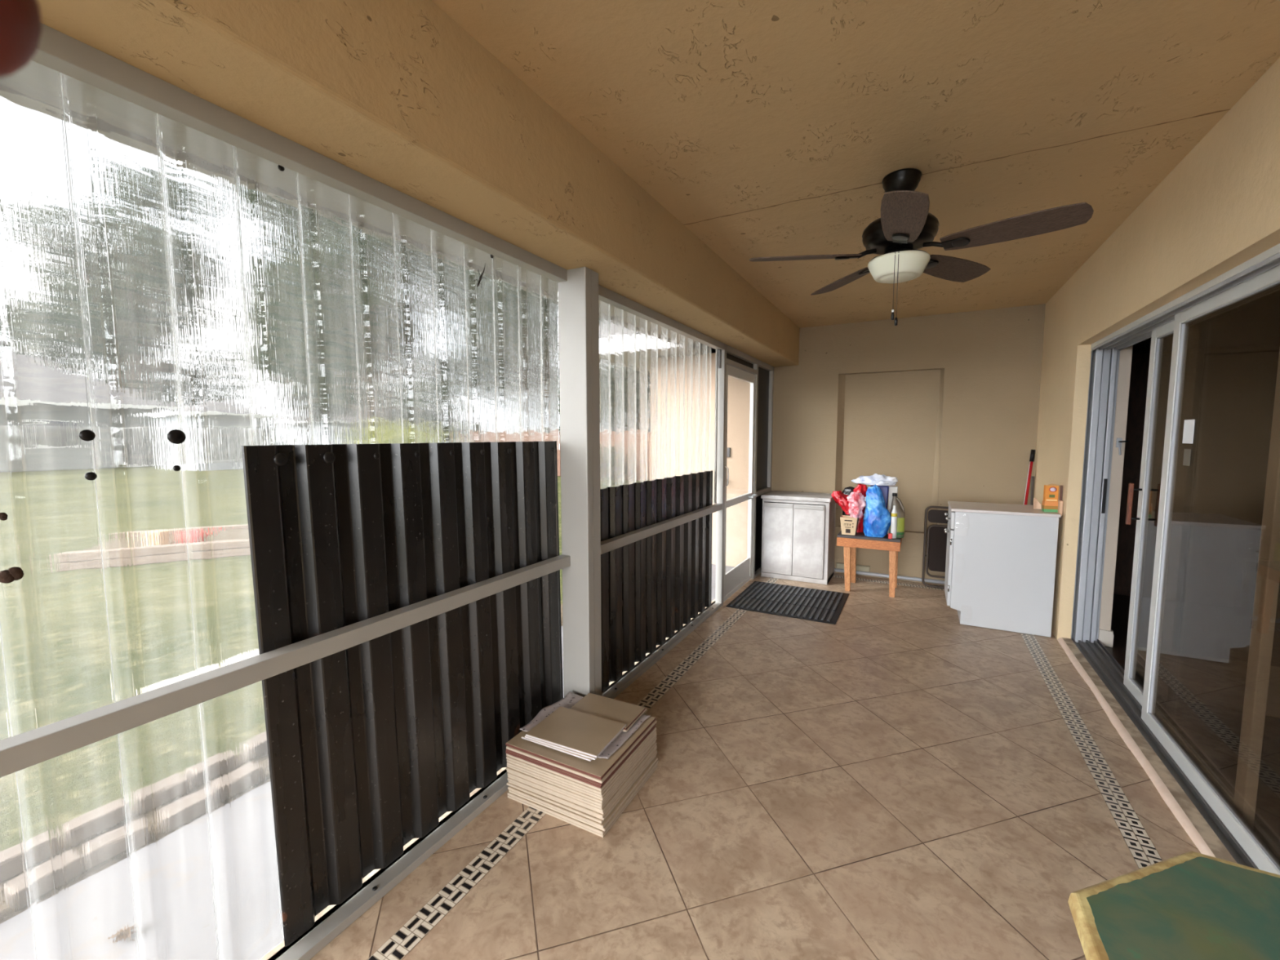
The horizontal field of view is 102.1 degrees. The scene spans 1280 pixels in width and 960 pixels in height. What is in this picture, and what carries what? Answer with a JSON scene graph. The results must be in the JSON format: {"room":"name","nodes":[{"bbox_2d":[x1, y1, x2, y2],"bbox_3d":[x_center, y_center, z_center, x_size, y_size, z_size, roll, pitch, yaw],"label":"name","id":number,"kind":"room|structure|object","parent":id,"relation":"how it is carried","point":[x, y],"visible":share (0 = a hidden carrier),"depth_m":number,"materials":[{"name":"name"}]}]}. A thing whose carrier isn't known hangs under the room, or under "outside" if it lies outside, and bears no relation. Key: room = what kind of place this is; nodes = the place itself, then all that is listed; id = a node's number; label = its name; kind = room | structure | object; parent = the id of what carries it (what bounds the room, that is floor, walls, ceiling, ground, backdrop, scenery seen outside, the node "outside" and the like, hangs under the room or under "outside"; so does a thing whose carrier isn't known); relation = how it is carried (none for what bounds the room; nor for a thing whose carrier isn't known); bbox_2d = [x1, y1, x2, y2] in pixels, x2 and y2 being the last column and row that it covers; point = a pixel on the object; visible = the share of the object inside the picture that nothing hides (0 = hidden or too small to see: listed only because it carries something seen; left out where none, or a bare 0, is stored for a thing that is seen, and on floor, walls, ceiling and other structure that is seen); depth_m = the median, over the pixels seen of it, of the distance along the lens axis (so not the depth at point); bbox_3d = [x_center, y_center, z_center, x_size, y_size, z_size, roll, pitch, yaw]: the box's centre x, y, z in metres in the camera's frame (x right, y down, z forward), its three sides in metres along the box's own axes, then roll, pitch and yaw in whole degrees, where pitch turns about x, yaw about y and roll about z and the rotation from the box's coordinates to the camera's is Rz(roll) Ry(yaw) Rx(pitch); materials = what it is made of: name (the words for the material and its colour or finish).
{"room":"sunroom","nodes":[
{"label":"sunroom","id":0,"kind":"room"},
{"bbox_2d":[0,0,42,77],"bbox_3d":[-0.109,-0.085,0.060,0.109,0.091,0.020,2,5,24],"label":"fingertip","id":1,"kind":"object","parent":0,"point":[20,22],"visible":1,"depth_m":0.05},
{"bbox_2d":[0,554,570,777],"bbox_3d":[-1.280,0.533,0.793,0.053,0.050,3.887,3,6,28],"label":"trim","id":2,"kind":"structure","parent":0,"point":[21,751],"depth_m":1.25,"materials":[{"name":"white metal"}]},
{"bbox_2d":[710,352,750,566],"bbox_3d":[2.043,-0.499,8.584,1.420,2.770,5.340,3,6,28],"label":"wall","id":3,"kind":"structure","parent":0,"point":[739,391],"depth_m":6.08,"materials":[{"name":"paint"}]},
{"bbox_2d":[37,0,799,366],"bbox_3d":[-0.230,-1.213,2.392,0.390,0.495,7.950,3,6,28],"label":"beam","id":4,"kind":"structure","parent":3,"relation":"attached to","point":[398,94],"depth_m":1.44,"materials":[{"name":"paint"}]},
{"bbox_2d":[259,598,715,959],"bbox_3d":[-0.380,1.346,2.663,0.070,0.200,7.900,3,6,28],"label":"trim","id":5,"kind":"structure","parent":3,"relation":"attached to","point":[273,953],"depth_m":1.75,"materials":[{"name":"paint"}]},
{"bbox_2d":[0,429,284,959],"bbox_3d":[-1.590,0.683,0.394,0.046,1.468,2.470,3,6,28],"label":"window","id":6,"kind":"structure","parent":5,"relation":"on","point":[153,840],"depth_m":1.19,"materials":[{"name":"glass"}]},
{"bbox_2d":[0,512,8,520],"bbox_3d":[-1.225,0.070,0.994,0.006,0.016,0.015,3,6,28],"label":"nest","id":7,"kind":"object","parent":6,"relation":"attached to","point":[3,516],"visible":1,"depth_m":0.99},
{"bbox_2d":[0,566,23,583],"bbox_3d":[-1.223,0.185,1.007,0.011,0.030,0.034,3,6,28],"label":"nest","id":8,"kind":"object","parent":6,"relation":"attached to","point":[15,573],"visible":1,"depth_m":1.00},
{"bbox_2d":[78,429,95,440],"bbox_3d":[-1.161,-0.094,1.087,0.007,0.024,0.024,3,6,28],"label":"washer","id":9,"kind":"object","parent":6,"relation":"in","point":[85,435],"depth_m":1.09,"materials":[{"name":"rubber"}]},
{"bbox_2d":[84,471,97,480],"bbox_3d":[-1.161,-0.008,1.095,0.007,0.018,0.018,3,6,28],"label":"washer","id":10,"kind":"object","parent":6,"relation":"in","point":[88,476],"depth_m":1.09,"materials":[{"name":"black metal"}]},
{"bbox_2d":[172,465,181,471],"bbox_3d":[-1.092,-0.028,1.221,0.007,0.014,0.014,3,6,28],"label":"washer","id":11,"kind":"object","parent":6,"relation":"in","point":[176,468],"depth_m":1.22,"materials":[{"name":"black metal"}]},
{"bbox_2d":[167,429,186,444],"bbox_3d":[-1.091,-0.102,1.218,0.007,0.034,0.034,3,6,28],"label":"washer","id":12,"kind":"object","parent":6,"relation":"in","point":[175,436],"depth_m":1.22,"materials":[{"name":"rubber"}]},
{"bbox_2d":[727,447,730,457],"bbox_3d":[1.028,-0.326,6.089,0.070,0.110,0.025,3,6,28],"label":"outlet","id":13,"kind":"object","parent":3,"relation":"attached to","point":[728,448],"visible":0.5,"depth_m":6.07,"materials":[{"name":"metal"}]},
{"bbox_2d":[270,572,1200,959],"bbox_3d":[0.708,1.374,2.031,2.545,0.150,7.820,3,6,28],"label":"floor","id":14,"kind":"structure","parent":0,"point":[895,779],"depth_m":1.97,"materials":[{"name":"beige tile"}]},
{"bbox_2d":[275,772,508,959],"bbox_3d":[-1.279,1.382,0.865,0.055,0.035,3.887,3,6,28],"label":"trim","id":15,"kind":"structure","parent":14,"relation":"on","point":[315,940],"depth_m":1.69,"materials":[{"name":"white metal"}]},
{"bbox_2d":[241,440,563,946],"bbox_3d":[-0.694,0.563,1.968,0.036,1.407,1.351,3,6,28],"label":"metal panel","id":16,"kind":"object","parent":14,"relation":"on","point":[371,743],"visible":0.92,"depth_m":1.71,"materials":[{"name":"paint"}]},
{"bbox_2d":[273,453,288,466],"bbox_3d":[-0.963,-0.055,1.388,0.007,0.034,0.034,3,6,28],"label":"washer","id":17,"kind":"object","parent":16,"relation":"in","point":[280,459],"depth_m":1.38,"materials":[{"name":"black metal"}]},
{"bbox_2d":[323,451,335,463],"bbox_3d":[-0.901,-0.065,1.502,0.007,0.034,0.034,3,6,28],"label":"washer","id":18,"kind":"object","parent":16,"relation":"in","point":[329,457],"depth_m":1.50,"materials":[{"name":"black metal"}]},
{"bbox_2d":[373,453,380,458],"bbox_3d":[-0.830,-0.076,1.633,0.007,0.020,0.020,3,6,28],"label":"washer","id":19,"kind":"object","parent":16,"relation":"in","point":[376,455],"depth_m":1.63,"materials":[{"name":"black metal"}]},
{"bbox_2d":[414,451,420,457],"bbox_3d":[-0.758,-0.087,1.765,0.007,0.020,0.020,3,6,28],"label":"washer","id":20,"kind":"object","parent":16,"relation":"in","point":[417,454],"depth_m":1.76,"materials":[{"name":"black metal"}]},
{"bbox_2d":[449,450,454,455],"bbox_3d":[-0.687,-0.099,1.896,0.007,0.020,0.020,3,6,28],"label":"washer","id":21,"kind":"object","parent":16,"relation":"in","point":[451,452],"depth_m":1.89,"materials":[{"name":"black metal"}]},
{"bbox_2d":[558,266,595,697],"bbox_3d":[-0.301,0.145,2.473,0.155,2.226,0.048,3,6,28],"label":"trim","id":22,"kind":"structure","parent":14,"relation":"on","point":[575,327],"depth_m":2.44,"materials":[{"name":"white metal"}]},
{"bbox_2d":[505,693,658,837],"bbox_3d":[-0.232,1.155,2.203,0.488,0.258,0.492,2,5,26],"label":"stack","id":23,"kind":"object","parent":14,"relation":"on","point":[587,734],"depth_m":2.05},
{"bbox_2d":[520,691,649,759],"bbox_3d":[-0.238,1.048,2.245,0.452,0.010,0.362,3,6,28],"label":"plastic film","id":24,"kind":"object","parent":23,"relation":"on","point":[571,699],"visible":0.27,"depth_m":2.25,"materials":[{"name":"plastic"}]},
{"bbox_2d":[591,269,601,695],"bbox_3d":[-0.274,0.141,2.524,0.153,2.226,0.063,3,6,28],"label":"trim","id":25,"kind":"structure","parent":14,"relation":"on","point":[594,276],"depth_m":2.48,"materials":[{"name":"white metal"}]},
{"bbox_2d":[601,602,721,698],"bbox_3d":[0.188,1.151,3.571,0.055,0.035,2.060,3,6,28],"label":"trim","id":26,"kind":"structure","parent":14,"relation":"on","point":[616,689],"depth_m":3.41,"materials":[{"name":"white metal"}]},
{"bbox_2d":[715,346,726,605],"bbox_3d":[0.689,-0.020,4.403,0.055,2.226,0.050,3,6,28],"label":"trim","id":27,"kind":"structure","parent":14,"relation":"on","point":[722,371],"depth_m":4.38,"materials":[{"name":"white metal"}]},
{"bbox_2d":[600,503,722,554],"bbox_3d":[0.186,0.301,3.499,0.053,0.050,2.060,3,6,28],"label":"trim","id":28,"kind":"structure","parent":27,"relation":"attached to","point":[616,542],"depth_m":3.28,"materials":[{"name":"white metal"}]},
{"bbox_2d":[600,470,712,692],"bbox_3d":[0.121,0.566,3.483,0.035,1.144,2.041,3,6,28],"label":"metal panel","id":29,"kind":"object","parent":28,"relation":"attached to","point":[652,586],"visible":0.82,"depth_m":3.39,"materials":[{"name":"paint"}]},
{"bbox_2d":[714,349,718,503],"bbox_3d":[0.634,-0.438,4.309,0.015,1.275,0.025,3,6,28],"label":"trim","id":30,"kind":"structure","parent":28,"relation":"on","point":[717,350],"depth_m":4.30,"materials":[{"name":"white metal"}]},
{"bbox_2d":[717,349,721,368],"bbox_3d":[0.653,-0.993,4.244,0.023,0.152,0.020,3,6,28],"label":"clip","id":31,"kind":"object","parent":30,"relation":"attached to","point":[719,362],"visible":1,"depth_m":4.24,"materials":[{"name":"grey metal"}]},
{"bbox_2d":[723,364,757,602],"bbox_3d":[0.944,0.018,4.821,0.087,2.062,0.910,3,6,28],"label":"door","id":32,"kind":"structure","parent":27,"relation":"attached to","point":[735,579],"depth_m":4.99,"materials":[{"name":"white metal"}]},
{"bbox_2d":[751,359,758,579],"bbox_3d":[1.149,-0.093,5.253,0.055,2.226,0.050,3,6,28],"label":"trim","id":33,"kind":"structure","parent":14,"relation":"on","point":[755,366],"depth_m":5.23,"materials":[{"name":"white metal"}]},
{"bbox_2d":[725,581,848,624],"bbox_3d":[1.341,1.069,4.632,0.892,0.016,0.890,3,6,28],"label":"door mat","id":34,"kind":"object","parent":14,"relation":"on","point":[788,601],"visible":1,"depth_m":4.56,"materials":[{"name":"black rubber"}]},
{"bbox_2d":[760,490,835,584],"bbox_3d":[1.659,0.578,5.415,0.684,0.862,0.483,3,6,28],"label":"storage cabinet","id":35,"kind":"object","parent":14,"relation":"on","point":[798,529],"visible":0.92,"depth_m":5.22,"materials":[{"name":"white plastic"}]},
{"bbox_2d":[836,530,902,597],"bbox_3d":[2.195,0.779,4.963,0.537,0.535,0.415,3,6,28],"label":"wooden bench","id":36,"kind":"object","parent":14,"relation":"on","point":[850,543],"visible":0.74,"depth_m":4.81,"materials":[{"name":"orange wood"}]},
{"bbox_2d":[842,486,854,515],"bbox_3d":[2.072,0.278,5.155,0.131,0.429,0.136,-2,5,-19],"label":"bag","id":37,"kind":"object","parent":36,"relation":"on","point":[846,491],"visible":0.18,"depth_m":5.12,"materials":[{"name":"plastic"}]},
{"bbox_2d":[840,515,858,535],"bbox_3d":[1.992,0.431,4.927,0.152,0.165,0.140,3,6,28],"label":"carton","id":38,"kind":"object","parent":36,"relation":"on","point":[848,524],"visible":0.94,"depth_m":4.87,"materials":[{"name":"cardboard"}]},
{"bbox_2d":[831,490,848,515],"bbox_3d":[1.966,0.216,5.029,0.211,0.222,0.141,3,6,28],"label":"bag","id":39,"kind":"object","parent":38,"relation":"on","point":[839,497],"visible":0.73,"depth_m":4.99,"materials":[{"name":"plastic"}]},
{"bbox_2d":[846,492,866,518],"bbox_3d":[2.033,0.231,4.875,0.164,0.239,0.142,1,5,9],"label":"bag","id":40,"kind":"object","parent":38,"relation":"on","point":[856,504],"visible":1,"depth_m":4.83,"materials":[{"name":"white plastic"}]},
{"bbox_2d":[853,484,867,532],"bbox_3d":[2.136,0.271,5.028,0.117,0.466,0.131,-3,6,-31],"label":"bag","id":41,"kind":"object","parent":36,"relation":"on","point":[860,488],"visible":0.33,"depth_m":4.99,"materials":[{"name":"plastic"}]},
{"bbox_2d":[862,484,891,537],"bbox_3d":[2.197,0.282,4.790,0.242,0.485,0.161,3,6,28],"label":"shopping bag","id":42,"kind":"object","parent":36,"relation":"on","point":[877,518],"visible":1,"depth_m":4.75,"materials":[{"name":"plastic"}]},
{"bbox_2d":[870,484,888,509],"bbox_3d":[2.268,0.280,4.933,0.173,0.464,0.065,2,5,26],"label":"package","id":43,"kind":"object","parent":36,"relation":"on","point":[885,489],"visible":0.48,"depth_m":4.87},
{"bbox_2d":[851,473,897,485],"bbox_3d":[2.222,-0.010,4.910,0.408,0.109,0.150,3,6,28],"label":"wrap","id":44,"kind":"object","parent":43,"relation":"on","point":[877,479],"visible":1,"depth_m":4.85,"materials":[{"name":"white plastic"}]},
{"bbox_2d":[888,533,892,538],"bbox_3d":[2.271,0.508,4.697,0.033,0.050,0.030,3,6,28],"label":"tin","id":45,"kind":"object","parent":36,"relation":"on","point":[890,535],"visible":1,"depth_m":4.68,"materials":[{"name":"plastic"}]},
{"bbox_2d":[887,485,897,533],"bbox_3d":[2.388,0.286,4.894,0.075,0.455,0.060,3,6,28],"label":"package","id":46,"kind":"object","parent":36,"relation":"on","point":[892,489],"visible":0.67,"depth_m":4.87},
{"bbox_2d":[890,505,897,538],"bbox_3d":[2.315,0.381,4.719,0.052,0.300,0.052,3,6,28],"label":"bottle","id":47,"kind":"object","parent":36,"relation":"on","point":[894,513],"visible":0.94,"depth_m":4.70,"materials":[{"name":"white plastic"}]},
{"bbox_2d":[889,493,905,537],"bbox_3d":[2.373,0.324,4.768,0.122,0.405,0.103,4,6,39],"label":"jug","id":48,"kind":"object","parent":36,"relation":"on","point":[896,501],"visible":0.7,"depth_m":4.73,"materials":[{"name":"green plastic"}]},
{"bbox_2d":[921,506,948,588],"bbox_3d":[2.975,0.653,4.953,0.461,0.783,0.119,3,6,28],"label":"folding chair","id":49,"kind":"object","parent":14,"relation":"on","point":[936,542],"visible":0.4,"depth_m":5.00,"materials":[{"name":"brown metal"}]},
{"bbox_2d":[944,501,1061,637],"bbox_3d":[2.807,0.662,4.105,0.698,0.904,0.530,3,6,28],"label":"base cabinet","id":50,"kind":"object","parent":14,"relation":"on","point":[1001,558],"visible":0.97,"depth_m":3.88,"materials":[{"name":"white paint"}]},
{"bbox_2d":[947,501,1061,517],"bbox_3d":[2.818,0.224,4.062,0.671,0.023,0.530,3,6,28],"label":"countertop","id":51,"kind":"structure","parent":50,"relation":"on","point":[955,506],"depth_m":3.96,"materials":[{"name":"white laminate"}]},
{"bbox_2d":[1033,497,1041,509],"bbox_3d":[3.023,0.178,3.937,0.051,0.085,0.024,3,6,28],"label":"card","id":52,"kind":"object","parent":51,"relation":"on","point":[1037,504],"visible":1,"depth_m":3.94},
{"bbox_2d":[1041,500,1057,512],"bbox_3d":[3.020,0.195,3.813,0.082,0.075,0.052,2,5,23],"label":"carton","id":53,"kind":"object","parent":51,"relation":"on","point":[1047,506],"visible":1,"depth_m":3.79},
{"bbox_2d":[1043,484,1058,502],"bbox_3d":[3.022,0.091,3.804,0.078,0.132,0.045,2,5,21],"label":"box","id":54,"kind":"object","parent":53,"relation":"on","point":[1051,492],"visible":1,"depth_m":3.79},
{"bbox_2d":[1057,485,1062,515],"bbox_3d":[3.039,0.148,3.739,0.020,0.214,0.065,3,6,28],"label":"wood block","id":55,"kind":"object","parent":51,"relation":"on","point":[1060,502],"depth_m":3.73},
{"bbox_2d":[1023,449,1035,504],"bbox_3d":[3.399,0.397,4.665,0.224,1.340,0.189,3,6,28],"label":"broom","id":56,"kind":"object","parent":14,"relation":"on","point":[1033,451],"visible":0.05,"depth_m":4.63,"materials":[{"name":"red paint"}]},
{"bbox_2d":[1030,475,1034,505],"bbox_3d":[3.525,0.516,4.676,0.022,1.097,0.127,3,6,28],"label":"pole","id":57,"kind":"object","parent":14,"relation":"on","point":[1032,477],"visible":0.34,"depth_m":4.67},
{"bbox_2d":[1067,851,1279,959],"bbox_3d":[0.894,1.036,0.545,0.682,0.768,0.682,3,6,28],"label":"table","id":58,"kind":"object","parent":14,"relation":"on","point":[1189,905],"visible":1,"depth_m":0.76,"materials":[{"name":"green wood"}]},
{"bbox_2d":[726,358,756,374],"bbox_3d":[0.918,-1.035,4.745,0.055,0.040,0.920,3,6,28],"label":"trim","id":59,"kind":"structure","parent":0,"point":[730,362],"depth_m":4.69,"materials":[{"name":"white metal"}]},
{"bbox_2d":[726,353,753,368],"bbox_3d":[0.906,-1.086,4.747,0.008,0.061,0.920,3,6,28],"label":"transom panel","id":60,"kind":"object","parent":59,"relation":"on","point":[730,357],"visible":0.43,"depth_m":4.75,"materials":[{"name":"black metal"}]},
{"bbox_2d":[431,0,1279,328],"bbox_3d":[0.834,-1.372,1.801,2.810,0.120,7.950,3,6,28],"label":"ceiling","id":61,"kind":"structure","parent":0,"point":[714,108],"depth_m":1.81,"materials":[{"name":"paint"}]},
{"bbox_2d":[749,168,1093,325],"bbox_3d":[1.162,-1.017,2.302,1.274,0.672,1.244,3,6,28],"label":"ceiling fan","id":62,"kind":"object","parent":61,"relation":"hanging from","point":[905,225],"visible":1,"depth_m":2.23,"materials":[{"name":"black metal"}]},
{"bbox_2d":[683,108,1231,225],"bbox_3d":[1.167,-1.356,2.336,2.110,0.001,0.020,3,6,28],"label":"trim","id":63,"kind":"structure","parent":61,"relation":"attached to","point":[1230,108],"depth_m":2.16,"materials":[{"name":"paint"}]},
{"bbox_2d":[771,303,1045,585],"bbox_3d":[2.666,-0.245,5.296,2.810,2.720,0.250,3,6,28],"label":"wall","id":64,"kind":"structure","parent":0,"point":[991,359],"depth_m":5.16,"materials":[{"name":"beige paint"}]},
{"bbox_2d":[0,60,559,471],"bbox_3d":[-1.285,-0.417,0.858,0.037,0.822,3.738,3,6,28],"label":"window","id":65,"kind":"structure","parent":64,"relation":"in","point":[159,274],"depth_m":1.28,"materials":[{"name":"clear plastic"}]},
{"bbox_2d":[474,263,486,288],"bbox_3d":[-0.625,-0.802,2.021,0.011,0.106,0.067,3,6,28],"label":"gecko","id":66,"kind":"object","parent":65,"relation":"attached to","point":[481,277],"visible":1,"depth_m":2.02},
{"bbox_2d":[30,23,567,282],"bbox_3d":[-1.281,-0.793,0.680,0.055,0.051,3.887,3,6,28],"label":"trim","id":67,"kind":"structure","parent":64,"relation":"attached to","point":[56,51],"depth_m":1.25,"materials":[{"name":"white metal"}]},
{"bbox_2d":[367,577,778,959],"bbox_3d":[-0.190,1.265,2.428,0.085,0.002,7.480,3,6,28],"label":"trim","id":68,"kind":"structure","parent":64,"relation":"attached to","point":[402,942],"depth_m":1.77,"materials":[{"name":"tile"}]},
{"bbox_2d":[558,299,711,488],"bbox_3d":[0.091,-0.500,3.417,0.024,1.092,2.055,3,6,28],"label":"window","id":69,"kind":"structure","parent":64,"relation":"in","point":[655,380],"depth_m":3.34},
{"bbox_2d":[598,284,773,371],"bbox_3d":[0.586,-1.087,4.124,0.055,0.051,3.637,3,6,28],"label":"trim","id":70,"kind":"structure","parent":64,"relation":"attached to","point":[606,295],"depth_m":3.33,"materials":[{"name":"white metal"}]},
{"bbox_2d":[754,566,761,577],"bbox_3d":[1.297,0.978,5.616,0.055,0.030,0.565,3,6,28],"label":"trim","id":71,"kind":"structure","parent":64,"relation":"attached to","point":[757,571],"depth_m":5.49,"materials":[{"name":"white metal"}]},
{"bbox_2d":[755,495,762,571],"bbox_3d":[1.285,0.557,5.586,0.008,0.815,0.565,3,6,28],"label":"panel","id":72,"kind":"object","parent":71,"relation":"on","point":[758,500],"visible":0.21,"depth_m":5.56,"materials":[{"name":"black metal"}]},
{"bbox_2d":[755,487,770,496],"bbox_3d":[1.296,0.127,5.543,0.055,0.050,0.565,3,6,28],"label":"trim","id":73,"kind":"structure","parent":64,"relation":"attached to","point":[766,490],"depth_m":5.54,"materials":[{"name":"white metal"}]},
{"bbox_2d":[755,366,768,490],"bbox_3d":[1.283,-0.537,5.493,0.008,1.281,0.565,3,6,28],"label":"panel","id":74,"kind":"object","parent":73,"relation":"on","point":[763,375],"visible":0.79,"depth_m":5.54,"materials":[{"name":"black metal"}]},
{"bbox_2d":[767,369,773,491],"bbox_3d":[1.442,-0.139,5.794,0.055,2.226,0.053,3,6,28],"label":"trim","id":75,"kind":"structure","parent":64,"relation":"attached to","point":[771,373],"depth_m":5.73,"materials":[{"name":"white metal"}]},
{"bbox_2d":[835,373,845,526],"bbox_3d":[2.120,-0.307,5.494,0.059,1.610,0.086,3,6,28],"label":"trim","id":76,"kind":"structure","parent":64,"relation":"attached to","point":[842,378],"depth_m":5.48,"materials":[{"name":"beige paint"}]},
{"bbox_2d":[835,562,870,572],"bbox_3d":[2.245,0.921,5.456,0.330,0.060,0.043,3,6,28],"label":"cable box","id":77,"kind":"object","parent":64,"relation":"attached to","point":[838,565],"visible":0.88,"depth_m":5.41,"materials":[{"name":"beige plastic"}]},
{"bbox_2d":[832,574,944,591],"bbox_3d":[2.457,1.027,5.193,2.100,0.002,0.085,3,6,28],"label":"trim","id":78,"kind":"structure","parent":64,"relation":"attached to","point":[833,575],"depth_m":5.16,"materials":[{"name":"tile"}]},
{"bbox_2d":[834,568,944,584],"bbox_3d":[2.522,0.983,5.311,2.300,0.035,0.035,3,6,28],"label":"baseboard","id":79,"kind":"structure","parent":64,"relation":"attached to","point":[873,574],"depth_m":5.24,"materials":[{"name":"grey metal"}]},
{"bbox_2d":[929,368,944,525],"bbox_3d":[2.908,-0.272,5.070,0.063,1.610,0.086,3,6,28],"label":"trim","id":80,"kind":"structure","parent":64,"relation":"attached to","point":[935,498],"depth_m":5.07,"materials":[{"name":"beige paint"}]},
{"bbox_2d":[1033,57,1279,639],"bbox_3d":[1.881,0.091,1.228,0.310,2.740,7.720,3,6,28],"label":"wall","id":81,"kind":"structure","parent":0,"point":[1218,209],"depth_m":2.42,"materials":[{"name":"paint"}]},
{"bbox_2d":[1020,632,1162,868],"bbox_3d":[1.587,1.344,1.471,0.085,0.002,7.480,3,6,28],"label":"trim","id":82,"kind":"structure","parent":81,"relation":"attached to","point":[1140,844],"depth_m":2.27,"materials":[{"name":"tile"}]},
{"bbox_2d":[1071,347,1119,643],"bbox_3d":[3.165,0.128,3.603,0.169,2.060,0.100,3,6,28],"label":"trim","id":83,"kind":"structure","parent":81,"relation":"attached to","point":[1104,363],"depth_m":3.59,"materials":[{"name":"grey metal"}]},
{"bbox_2d":[1098,345,1133,631],"bbox_3d":[3.292,0.109,3.592,0.065,2.100,0.035,3,6,28],"label":"trim","id":84,"kind":"structure","parent":81,"relation":"attached to","point":[1126,354],"depth_m":3.57,"materials":[{"name":"white paint"}]},
{"bbox_2d":[1115,437,1128,454],"bbox_3d":[3.278,-0.228,3.520,0.039,0.116,0.064,1,5,14],"label":"lever latch","id":85,"kind":"object","parent":81,"relation":"attached to","point":[1118,443],"visible":1,"depth_m":3.53,"materials":[{"name":"grey metal"}]},
{"bbox_2d":[1057,637,1216,857],"bbox_3d":[1.805,1.330,1.489,0.038,0.026,5.120,3,6,28],"label":"trim","id":86,"kind":"structure","parent":81,"relation":"attached to","point":[1165,793],"depth_m":2.30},
{"bbox_2d":[1062,637,1237,863],"bbox_3d":[1.838,1.341,1.472,0.051,0.046,5.120,3,6,28],"label":"trim","id":87,"kind":"structure","parent":81,"relation":"attached to","point":[1208,835],"depth_m":2.25,"materials":[{"name":"paint"}]},
{"bbox_2d":[1071,243,1279,869],"bbox_3d":[1.948,0.322,1.365,0.173,2.115,5.190,3,6,28],"label":"trim","id":88,"kind":"structure","parent":81,"relation":"attached to","point":[1104,664],"depth_m":2.35,"materials":[{"name":"grey metal"}]},
{"bbox_2d":[1123,285,1279,829],"bbox_3d":[2.534,0.234,2.374,0.144,2.052,1.270,3,6,28],"label":"door","id":89,"kind":"structure","parent":81,"relation":"in","point":[1243,799],"depth_m":1.91,"materials":[{"name":"white metal"}]},
{"bbox_2d":[1141,265,1279,875],"bbox_3d":[2.237,0.273,1.926,0.032,2.052,1.455,3,6,28],"label":"door","id":90,"kind":"structure","parent":81,"relation":"in","point":[1258,851],"depth_m":2.43,"materials":[{"name":"white metal"}]},
{"bbox_2d":[1104,561,1279,847],"bbox_3d":[4.483,1.418,1.573,4.175,0.130,10.600,3,6,28],"label":"floor","id":91,"kind":"structure","parent":0,"point":[1221,632],"depth_m":3.48,"materials":[{"name":"tile"}]},
{"bbox_2d":[1113,346,1266,607],"bbox_3d":[4.887,-0.041,4.868,1.000,2.220,0.620,3,6,28],"label":"wardrobe","id":92,"kind":"object","parent":91,"relation":"on","point":[1222,392],"visible":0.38,"depth_m":4.51,"materials":[{"name":"brown wood"}]},
{"bbox_2d":[1137,646,1279,717],"bbox_3d":[3.578,1.218,3.102,0.730,0.012,0.850,3,6,28],"label":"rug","id":93,"kind":"object","parent":91,"relation":"on","point":[1198,679],"visible":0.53,"depth_m":3.14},
{"bbox_2d":[1132,291,1279,352],"bbox_3d":[4.508,-1.206,1.335,4.110,0.100,10.600,3,6,28],"label":"ceiling","id":94,"kind":"structure","parent":0,"point":[1257,322],"depth_m":5.07,"materials":[{"name":"paint"}]},
{"bbox_2d":[1132,343,1279,562],"bbox_3d":[7.053,-0.312,6.135,4.110,2.700,0.100,3,6,28],"label":"wall","id":95,"kind":"structure","parent":0,"point":[1272,354],"depth_m":6.00,"materials":[{"name":"paint"}]},
{"label":"outside","id":96,"kind":"structure","parent":0,"visible":0},
{"bbox_2d":[557,475,562,604],"bbox_3d":[-30.736,-0.714,29.953,98.000,0.400,140.000,3,6,28],"label":"lawn","id":97,"kind":"structure","parent":96,"point":[558,477],"depth_m":9.24,"materials":[{"name":"green plant"}]},
{"bbox_2d":[556,431,560,475],"bbox_3d":[-1.225,-0.939,19.198,14.100,1.800,0.130,3,6,28],"label":"wooden fence","id":98,"kind":"object","parent":97,"relation":"on","point":[558,451],"visible":0.02,"depth_m":20.19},
{"bbox_2d":[558,339,559,427],"bbox_3d":[-9.945,-10.780,40.859,11.151,17.795,16.572,-2,5,-19],"label":"oak tree","id":99,"kind":"object","parent":97,"relation":"on","point":[558,340],"visible":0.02,"depth_m":37.77,"materials":[{"name":"green plant"}]},
{"bbox_2d":[558,369,559,431],"bbox_3d":[-3.594,-7.165,52.262,13.120,8.620,19.120,3,6,28],"label":"house","id":100,"kind":"structure","parent":97,"relation":"on","point":[558,370],"depth_m":43.97,"materials":[{"name":"white"}]},
{"bbox_2d":[560,604,563,626],"bbox_3d":[-2.062,1.443,2.044,0.385,0.056,10.000,3,6,28],"label":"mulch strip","id":101,"kind":"object","parent":97,"relation":"on","point":[562,624],"visible":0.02,"depth_m":4.59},
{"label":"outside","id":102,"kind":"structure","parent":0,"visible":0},
{"bbox_2d":[261,564,734,958],"bbox_3d":[-1.368,1.609,1.853,1.020,0.415,10.300,3,6,28],"label":"patio slab","id":103,"kind":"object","parent":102,"point":[728,568],"depth_m":5.29,"materials":[{"name":"concrete"}]},
{"bbox_3d":[4.268,-0.239,5.312,0.005,2.700,4.000,3,6,28],"label":"wall","id":104,"kind":"structure","parent":0,"visible":0},
{"bbox_2d":[1097,628,1113,647],"bbox_3d":[4.221,0.973,5.369,0.083,0.123,3.928,3,6,28],"label":"baseboard","id":105,"kind":"structure","parent":104,"relation":"attached to","point":[1105,637],"depth_m":3.65,"materials":[{"name":"paint"}]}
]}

